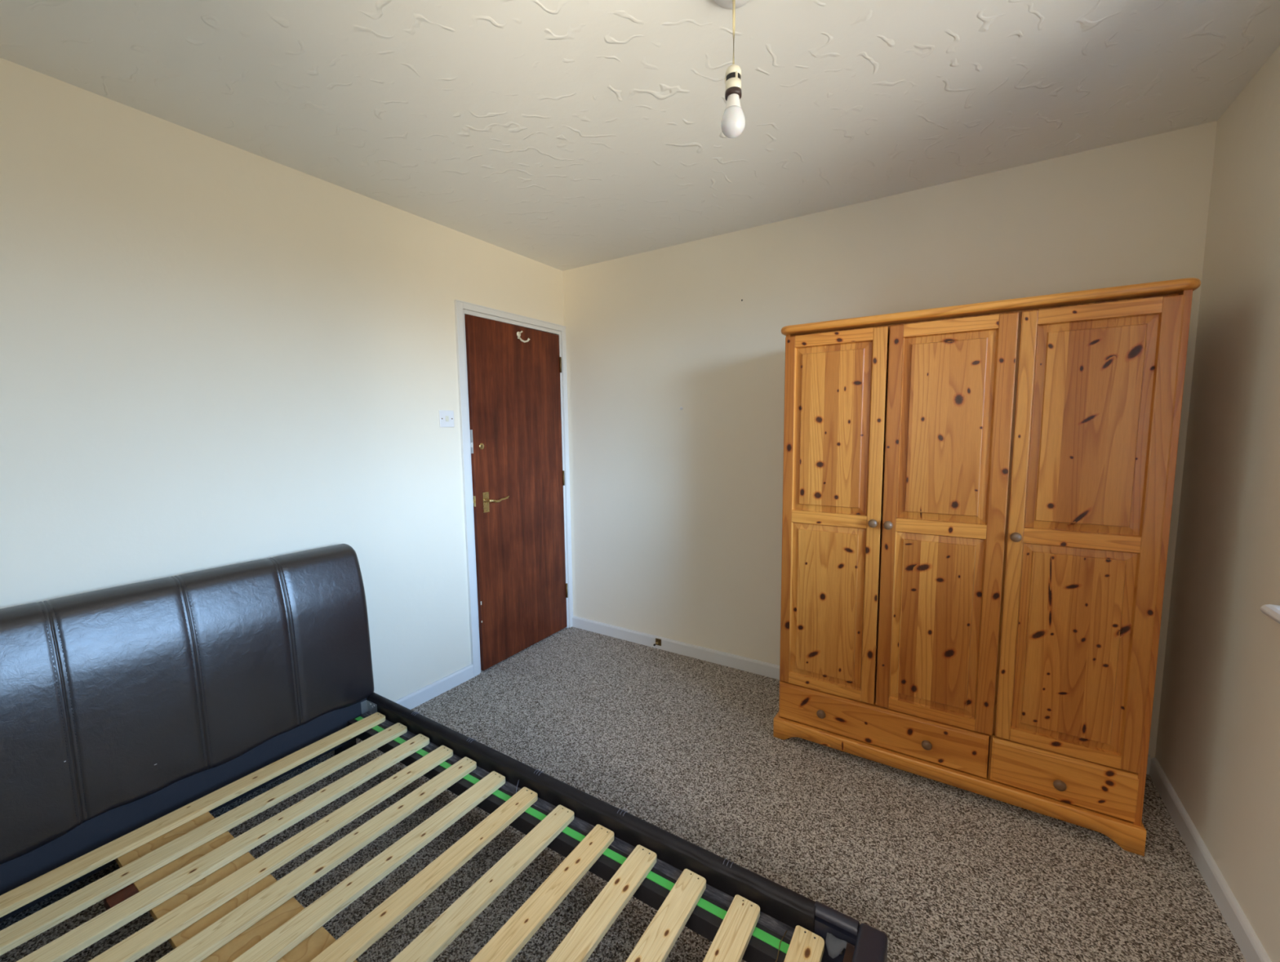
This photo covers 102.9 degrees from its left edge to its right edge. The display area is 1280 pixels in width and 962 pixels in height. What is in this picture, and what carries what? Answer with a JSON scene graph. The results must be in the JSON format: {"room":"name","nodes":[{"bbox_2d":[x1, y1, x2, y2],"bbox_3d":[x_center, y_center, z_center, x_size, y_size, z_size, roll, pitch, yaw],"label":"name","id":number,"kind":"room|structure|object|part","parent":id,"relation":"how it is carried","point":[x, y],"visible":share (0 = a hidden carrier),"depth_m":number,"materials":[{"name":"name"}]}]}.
{"room":"bedroom","nodes":[
{"label":"bedroom","id":0,"kind":"room"},
{"bbox_2d":[0,57,564,701],"bbox_3d":[-1.445,-0.039,2.220,0.250,2.411,3.150,3,7,32],"label":"wall","id":1,"kind":"structure","parent":0,"point":[214,353],"depth_m":1.83,"materials":[{"name":"paint"}]},
{"bbox_2d":[394,663,473,709],"bbox_3d":[-1.552,1.169,1.906,0.015,0.075,2.282,3,7,32],"label":"baseboard","id":2,"kind":"structure","parent":1,"relation":"attached to","point":[411,700],"depth_m":2.66,"materials":[{"name":"white paint"}]},
{"bbox_2d":[438,409,453,426],"bbox_3d":[-1.003,-0.323,2.648,0.012,0.086,0.086,3,7,32],"label":"light switch","id":3,"kind":"object","parent":1,"relation":"attached to","point":[446,418],"visible":1,"depth_m":2.64,"materials":[{"name":"white plastic"}]},
{"bbox_2d":[453,299,573,676],"bbox_3d":[-0.776,0.053,3.167,0.132,2.018,0.785,3,7,32],"label":"door frame","id":4,"kind":"structure","parent":1,"relation":"attached to","point":[464,311],"depth_m":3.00,"materials":[{"name":"white paint"}]},
{"bbox_2d":[464,314,568,670],"bbox_3d":[-0.701,0.065,3.124,0.113,1.981,0.759,3,7,31],"label":"door","id":5,"kind":"structure","parent":1,"relation":"in","point":[513,371],"depth_m":3.07,"materials":[{"name":"red wood"}]},
{"bbox_3d":[-0.878,-0.193,2.830,0.004,0.034,0.034,3,7,31],"label":"keyhole plate","id":6,"kind":"part","parent":5,"relation":"part of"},
{"bbox_3d":[-0.814,0.105,2.906,0.050,0.031,0.152,3,7,31],"label":"lever","id":7,"kind":"part","parent":5,"relation":"part of","materials":[{"name":"gold metal"}]},
{"bbox_2d":[0,626,1246,961],"bbox_3d":[-0.087,1.295,1.469,3.467,0.120,3.600,3,7,32],"label":"floor","id":8,"kind":"structure","parent":0,"point":[686,746],"depth_m":1.72,"materials":[{"name":"carpet"}]},
{"bbox_2d":[0,543,888,961],"bbox_3d":[-0.762,0.829,1.072,2.170,0.904,1.460,3,7,32],"label":"frame","id":9,"kind":"object","parent":8,"relation":"on","point":[131,714],"visible":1,"depth_m":1.46,"materials":[{"name":"black leather"}]},
{"bbox_3d":[-1.600,0.659,1.591,0.184,0.652,1.455,3,7,32],"label":"headboard","id":10,"kind":"part","parent":9,"relation":"part of","materials":[{"name":"black leather"}]},
{"bbox_3d":[-1.266,1.121,2.189,0.070,0.105,0.060,3,7,32],"label":"leg","id":11,"kind":"part","parent":9,"relation":"part of","materials":[{"name":"black"}]},
{"bbox_3d":[-0.370,1.048,1.693,1.854,0.212,0.037,3,7,32],"label":"rail","id":12,"kind":"part","parent":9,"relation":"part of","materials":[{"name":"black leather"}]},
{"bbox_3d":[0.131,1.167,0.535,0.058,0.222,1.457,3,7,32],"label":"footboard","id":13,"kind":"part","parent":9,"relation":"part of","materials":[{"name":"black leather"}]},
{"bbox_2d":[773,277,1200,856],"bbox_3d":[1.227,0.260,2.065,1.217,1.786,0.525,3,7,33],"label":"wardrobe","id":14,"kind":"object","parent":8,"relation":"on","point":[978,497],"visible":1,"depth_m":1.79,"materials":[{"name":"brown wood"}]},
{"bbox_3d":[0.765,0.981,2.151,0.036,0.036,0.032,3,7,33],"label":"drawer knob","id":15,"kind":"part","parent":14,"relation":"part of","materials":[{"name":"brown wood"}]},
{"bbox_3d":[0.774,0.512,2.122,0.293,0.669,0.018,3,7,33],"label":"door panel","id":16,"kind":"part","parent":14,"relation":"part of","materials":[{"name":"brown wood"}]},
{"bbox_3d":[0.765,-0.205,2.048,0.293,0.673,0.018,3,7,33],"label":"door panel","id":17,"kind":"part","parent":14,"relation":"part of","materials":[{"name":"brown wood"}]},
{"bbox_3d":[0.774,0.152,2.083,0.384,1.482,0.020,3,7,33],"label":"door","id":18,"kind":"part","parent":14,"relation":"part of","materials":[{"name":"brown wood"}]},
{"bbox_3d":[0.900,0.164,1.972,0.033,0.033,0.032,3,7,33],"label":"door knob","id":19,"kind":"part","parent":14,"relation":"part of","materials":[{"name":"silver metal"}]},
{"bbox_3d":[1.048,0.969,2.224,0.769,0.164,0.401,3,7,33],"label":"drawer","id":20,"kind":"part","parent":14,"relation":"part of","materials":[{"name":"brown wood"}]},
{"bbox_3d":[0.946,0.168,1.943,0.033,0.033,0.032,3,7,33],"label":"door knob","id":21,"kind":"part","parent":14,"relation":"part of","materials":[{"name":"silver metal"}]},
{"bbox_3d":[1.092,1.003,1.941,0.036,0.036,0.032,3,7,33],"label":"drawer knob","id":22,"kind":"part","parent":14,"relation":"part of","materials":[{"name":"brown wood"}]},
{"bbox_3d":[1.103,0.530,1.910,0.286,0.669,0.018,3,7,33],"label":"door panel","id":23,"kind":"part","parent":14,"relation":"part of","materials":[{"name":"brown wood"}]},
{"bbox_3d":[1.103,0.170,1.871,0.387,1.482,0.020,3,7,33],"label":"door","id":24,"kind":"part","parent":14,"relation":"part of","materials":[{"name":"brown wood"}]},
{"bbox_3d":[1.095,-0.187,1.836,0.286,0.673,0.018,3,7,33],"label":"door panel","id":25,"kind":"part","parent":14,"relation":"part of","materials":[{"name":"brown wood"}]},
{"bbox_3d":[1.218,-0.614,1.976,1.217,0.029,0.522,3,7,33],"label":"cornice","id":26,"kind":"part","parent":14,"relation":"part of","materials":[{"name":"brown wood"}]},
{"bbox_3d":[1.276,0.190,1.731,0.033,0.033,0.032,3,7,33],"label":"door knob","id":27,"kind":"part","parent":14,"relation":"part of","materials":[{"name":"brown wood"}]},
{"bbox_3d":[1.423,1.029,1.728,0.036,0.036,0.032,3,7,33],"label":"drawer knob","id":28,"kind":"part","parent":14,"relation":"part of","materials":[{"name":"brown wood"}]},
{"bbox_3d":[1.543,0.996,1.905,0.392,0.164,0.400,3,7,33],"label":"drawer","id":29,"kind":"part","parent":14,"relation":"part of","materials":[{"name":"brown wood"}]},
{"bbox_3d":[1.433,0.548,1.697,0.290,0.669,0.019,3,7,33],"label":"door panel","id":30,"kind":"part","parent":14,"relation":"part of","materials":[{"name":"brown wood"}]},
{"bbox_3d":[1.431,0.188,1.660,0.380,1.482,0.020,3,7,33],"label":"door","id":31,"kind":"part","parent":14,"relation":"part of","materials":[{"name":"brown wood"}]},
{"bbox_3d":[1.425,-0.169,1.623,0.290,0.673,0.018,3,7,33],"label":"door panel","id":32,"kind":"part","parent":14,"relation":"part of","materials":[{"name":"brown wood"}]},
{"bbox_2d":[0,0,1279,271],"bbox_3d":[-0.117,-1.222,1.208,3.467,0.120,3.600,3,7,32],"label":"ceiling","id":33,"kind":"structure","parent":0,"point":[562,135],"depth_m":1.56,"materials":[{"name":"white paint"}]},
{"bbox_2d":[714,0,749,138],"bbox_3d":[0.223,-0.999,1.218,0.106,0.334,0.106,3,7,32],"label":"pendant light","id":34,"kind":"object","parent":33,"relation":"hanging from","point":[733,120],"visible":1,"depth_m":1.21,"materials":[{"name":"white plastic"}]},
{"bbox_3d":[0.225,-0.863,1.232,0.058,0.060,0.058,3,7,32],"label":"bulb","id":35,"kind":"part","parent":34,"relation":"part of","materials":[{"name":"white glass"}]},
{"bbox_3d":[0.223,-1.062,1.211,0.006,0.151,0.006,3,7,32],"label":"flex cord","id":36,"kind":"part","parent":34,"relation":"part of","materials":[{"name":"beige plastic"}]},
{"bbox_2d":[562,120,1217,758],"bbox_3d":[0.811,-0.122,2.764,3.467,2.411,0.200,3,7,32],"label":"wall","id":37,"kind":"structure","parent":0,"point":[676,513],"depth_m":2.76,"materials":[{"name":"paint"}]},
{"bbox_2d":[653,637,661,645],"bbox_3d":[0.103,1.013,3.188,0.051,0.049,0.031,3,7,32],"label":"door stop","id":38,"kind":"object","parent":37,"relation":"attached to","point":[658,642],"visible":1,"depth_m":3.19,"materials":[{"name":"gold metal"}]},
{"bbox_2d":[572,615,1151,774],"bbox_3d":[0.767,1.050,2.794,2.938,0.075,0.015,3,7,32],"label":"baseboard","id":39,"kind":"structure","parent":37,"relation":"attached to","point":[746,664],"depth_m":3.10,"materials":[{"name":"white paint"}]},
{"bbox_2d":[1155,45,1279,961],"bbox_3d":[1.268,0.107,0.498,0.250,2.411,3.150,3,7,32],"label":"wall","id":40,"kind":"structure","parent":0,"point":[1218,743],"depth_m":1.51,"materials":[{"name":"paint"}]},
{"bbox_2d":[1149,757,1271,961],"bbox_3d":[1.166,1.263,0.683,0.015,0.075,3.135,3,7,32],"label":"baseboard","id":41,"kind":"structure","parent":40,"relation":"attached to","point":[1250,944],"depth_m":1.51,"materials":[{"name":"white paint"}]},
{"bbox_2d":[1259,604,1279,623],"bbox_3d":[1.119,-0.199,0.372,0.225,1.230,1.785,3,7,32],"label":"window sill","id":42,"kind":"structure","parent":40,"relation":"in","point":[1272,611],"depth_m":1.21,"materials":[{"name":"white plastic"}]}
]}

